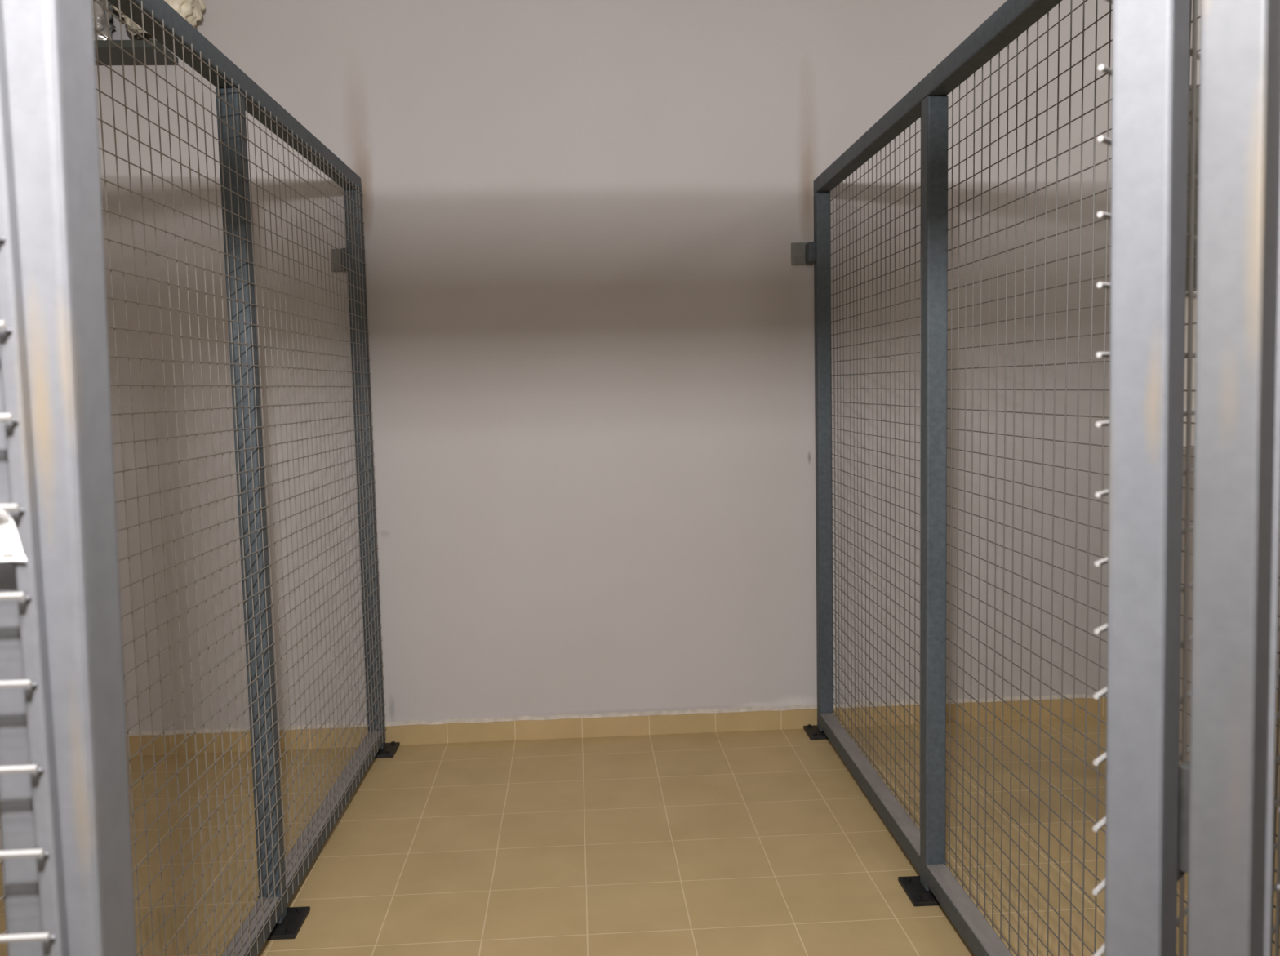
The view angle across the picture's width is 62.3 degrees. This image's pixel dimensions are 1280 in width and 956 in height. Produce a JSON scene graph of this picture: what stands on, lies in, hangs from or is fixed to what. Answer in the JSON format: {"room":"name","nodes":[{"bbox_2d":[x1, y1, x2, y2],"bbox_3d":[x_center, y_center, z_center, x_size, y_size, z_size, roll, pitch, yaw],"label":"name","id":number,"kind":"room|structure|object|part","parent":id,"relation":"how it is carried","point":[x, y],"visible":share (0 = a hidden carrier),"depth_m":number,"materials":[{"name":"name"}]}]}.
{"room":"storage room","nodes":[
{"label":"storage room","id":0,"kind":"room"},
{"bbox_2d":[0,709,1279,955],"bbox_3d":[0.088,1.283,1.120,7.750,0.150,6.250,-2,5,-3],"label":"floor","id":1,"kind":"structure","parent":0,"point":[763,842],"depth_m":3.00,"materials":[{"name":"tile"}]},
{"bbox_2d":[0,0,399,955],"bbox_3d":[-0.925,0.104,2.228,0.172,2.050,3.222,-1,5,-2],"label":"mesh screen","id":2,"kind":"object","parent":1,"relation":"on","point":[236,93],"visible":0.89,"depth_m":2.50,"materials":[{"name":"metal"}]},
{"bbox_3d":[-0.930,-0.890,2.121,0.051,0.050,3.180,-1,5,-2],"label":"rail","id":3,"kind":"part","parent":2,"relation":"part of","materials":[{"name":"metal"}]},
{"bbox_3d":[-0.923,0.098,2.522,0.051,1.987,0.051,-1,5,-2],"label":"post","id":4,"kind":"part","parent":2,"relation":"part of","materials":[{"name":"metal"}]},
{"bbox_3d":[-0.901,1.091,2.603,0.142,0.018,0.140,-1,5,-2],"label":"plate","id":5,"kind":"part","parent":2,"relation":"part of","materials":[{"name":"black paint"}]},
{"bbox_3d":[-0.889,1.070,2.290,0.051,0.052,3.180,-1,5,-2],"label":"rail","id":6,"kind":"part","parent":2,"relation":"part of","materials":[{"name":"metal"}]},
{"bbox_3d":[-1.057,-0.773,3.761,0.080,0.080,0.008,-1,5,-2],"label":"anchor plate","id":7,"kind":"part","parent":2,"relation":"part of","materials":[{"name":"grey metal"}]},
{"bbox_3d":[-0.978,-0.008,3.767,0.051,1.987,0.051,-1,5,-2],"label":"post","id":8,"kind":"part","parent":2,"relation":"part of","materials":[{"name":"metal"}]},
{"bbox_3d":[-0.956,0.985,3.847,0.142,0.018,0.140,-1,5,-2],"label":"plate","id":9,"kind":"part","parent":2,"relation":"part of","materials":[{"name":"black paint"}]},
{"bbox_2d":[0,0,1279,955],"bbox_3d":[0.033,0.227,0.636,1.824,2.014,0.069,-2,5,-3],"label":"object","id":10,"kind":"object","parent":1,"relation":"on","point":[66,852],"visible":1,"depth_m":0.60,"materials":[{"name":"metal"}]},
{"bbox_2d":[4,328,12,332],"bbox_3d":[-0.334,-0.078,0.559,0.003,0.002,0.003,-2,5,-3],"label":"light","id":11,"kind":"object","parent":10,"relation":"attached to","point":[6,330],"depth_m":0.56,"materials":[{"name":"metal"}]},
{"bbox_2d":[0,510,26,561],"bbox_3d":[-0.381,0.031,0.561,0.103,0.043,0.009,-2,5,-3],"label":"paper tag","id":12,"kind":"object","parent":10,"relation":"attached to","point":[11,549],"visible":1,"depth_m":0.57,"materials":[{"name":"white paper"}]},
{"bbox_3d":[-0.335,0.274,0.626,0.085,1.937,0.051,-2,5,-3],"label":"post","id":13,"kind":"part","parent":10,"relation":"part of","materials":[{"name":"metal"}]},
{"bbox_2d":[1092,0,1279,955],"bbox_3d":[0.534,0.206,0.932,0.058,1.925,0.559,3,7,43],"label":"gate","id":14,"kind":"object","parent":10,"relation":"attached to","point":[1146,820],"visible":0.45,"depth_m":0.71,"materials":[{"name":"metal"}]},
{"bbox_3d":[0.367,0.256,0.663,0.049,1.937,0.050,3,7,43],"label":"post","id":15,"kind":"part","parent":10,"relation":"part of","materials":[{"name":"metal"}]},
{"bbox_2d":[791,0,1279,955],"bbox_3d":[0.726,0.073,2.327,0.172,2.025,3.222,-1,5,-3],"label":"mesh screen","id":16,"kind":"object","parent":1,"relation":"on","point":[928,100],"visible":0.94,"depth_m":2.56,"materials":[{"name":"metal"}]},
{"bbox_3d":[0.591,-0.817,3.859,0.080,0.080,0.008,-1,5,-2],"label":"anchor plate","id":17,"kind":"part","parent":16,"relation":"part of","materials":[{"name":"grey metal"}]},
{"bbox_3d":[0.692,0.942,3.946,0.142,0.018,0.140,-1,5,-2],"label":"plate","id":18,"kind":"part","parent":16,"relation":"part of","materials":[{"name":"black paint"}]},
{"bbox_3d":[0.670,-0.039,3.866,0.051,1.962,0.051,-1,5,-2],"label":"post","id":19,"kind":"part","parent":16,"relation":"part of","materials":[{"name":"metal"}]},
{"bbox_3d":[0.761,1.026,2.389,0.051,0.052,3.180,-1,5,-2],"label":"rail","id":20,"kind":"part","parent":16,"relation":"part of","materials":[{"name":"metal"}]},
{"bbox_3d":[0.748,1.048,2.701,0.142,0.018,0.140,-1,5,-2],"label":"plate","id":21,"kind":"part","parent":16,"relation":"part of","materials":[{"name":"black paint"}]},
{"bbox_3d":[0.727,0.067,2.622,0.051,1.962,0.051,-1,5,-2],"label":"post","id":22,"kind":"part","parent":16,"relation":"part of","materials":[{"name":"metal"}]},
{"bbox_3d":[0.720,-0.909,2.222,0.051,0.050,3.180,-1,5,-2],"label":"rail","id":23,"kind":"part","parent":16,"relation":"part of","materials":[{"name":"metal"}]},
{"bbox_2d":[1178,446,1194,767],"bbox_3d":[1.592,0.449,3.166,0.262,1.095,0.225,-2,5,-3],"label":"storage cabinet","id":24,"kind":"object","parent":1,"relation":"on","point":[1184,447],"visible":0.02,"depth_m":3.04,"materials":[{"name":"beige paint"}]},
{"bbox_2d":[1183,290,1196,446],"bbox_3d":[1.578,-0.317,3.100,0.232,0.441,0.175,-2,5,-3],"label":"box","id":25,"kind":"object","parent":24,"relation":"on","point":[1194,291],"visible":0.02,"depth_m":3.01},
{"bbox_2d":[1186,84,1199,290],"bbox_3d":[1.721,-0.119,3.370,0.350,2.188,0.062,-2,5,-3],"label":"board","id":26,"kind":"object","parent":1,"relation":"on","point":[1197,87],"visible":0.02,"depth_m":3.27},
{"bbox_2d":[95,0,1279,731],"bbox_3d":[-0.130,-0.539,3.968,7.250,3.000,0.250,-2,5,-3],"label":"wall","id":27,"kind":"structure","parent":0,"point":[591,319],"depth_m":3.85,"materials":[{"name":"paint"}]},
{"bbox_2d":[93,40,178,65],"bbox_3d":[-2.250,-1.419,3.538,1.312,0.025,0.194,-2,5,-3],"label":"wall shelf","id":28,"kind":"object","parent":27,"relation":"attached to","point":[103,45],"visible":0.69,"depth_m":3.54,"materials":[{"name":"grey metal"}]},
{"bbox_2d":[92,0,115,39],"bbox_3d":[-2.022,-1.608,3.530,0.518,0.343,0.189,-2,5,-3],"label":"plastic bag","id":29,"kind":"object","parent":28,"relation":"on","point":[100,12],"visible":0.16,"depth_m":3.53,"materials":[{"name":"grey"}]},
{"bbox_2d":[112,0,205,39],"bbox_3d":[-1.617,-1.658,3.551,0.289,0.352,0.193,-2,5,-3],"label":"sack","id":30,"kind":"object","parent":28,"relation":"on","point":[191,11],"visible":0.38,"depth_m":3.53,"materials":[{"name":"beige fabric"}]},
{"bbox_2d":[126,686,1278,755],"bbox_3d":[-0.090,0.925,3.963,7.250,0.082,0.011,-2,5,-3],"label":"baseboard","id":31,"kind":"structure","parent":27,"relation":"attached to","point":[699,722],"depth_m":3.96,"materials":[{"name":"tile"}]}
]}

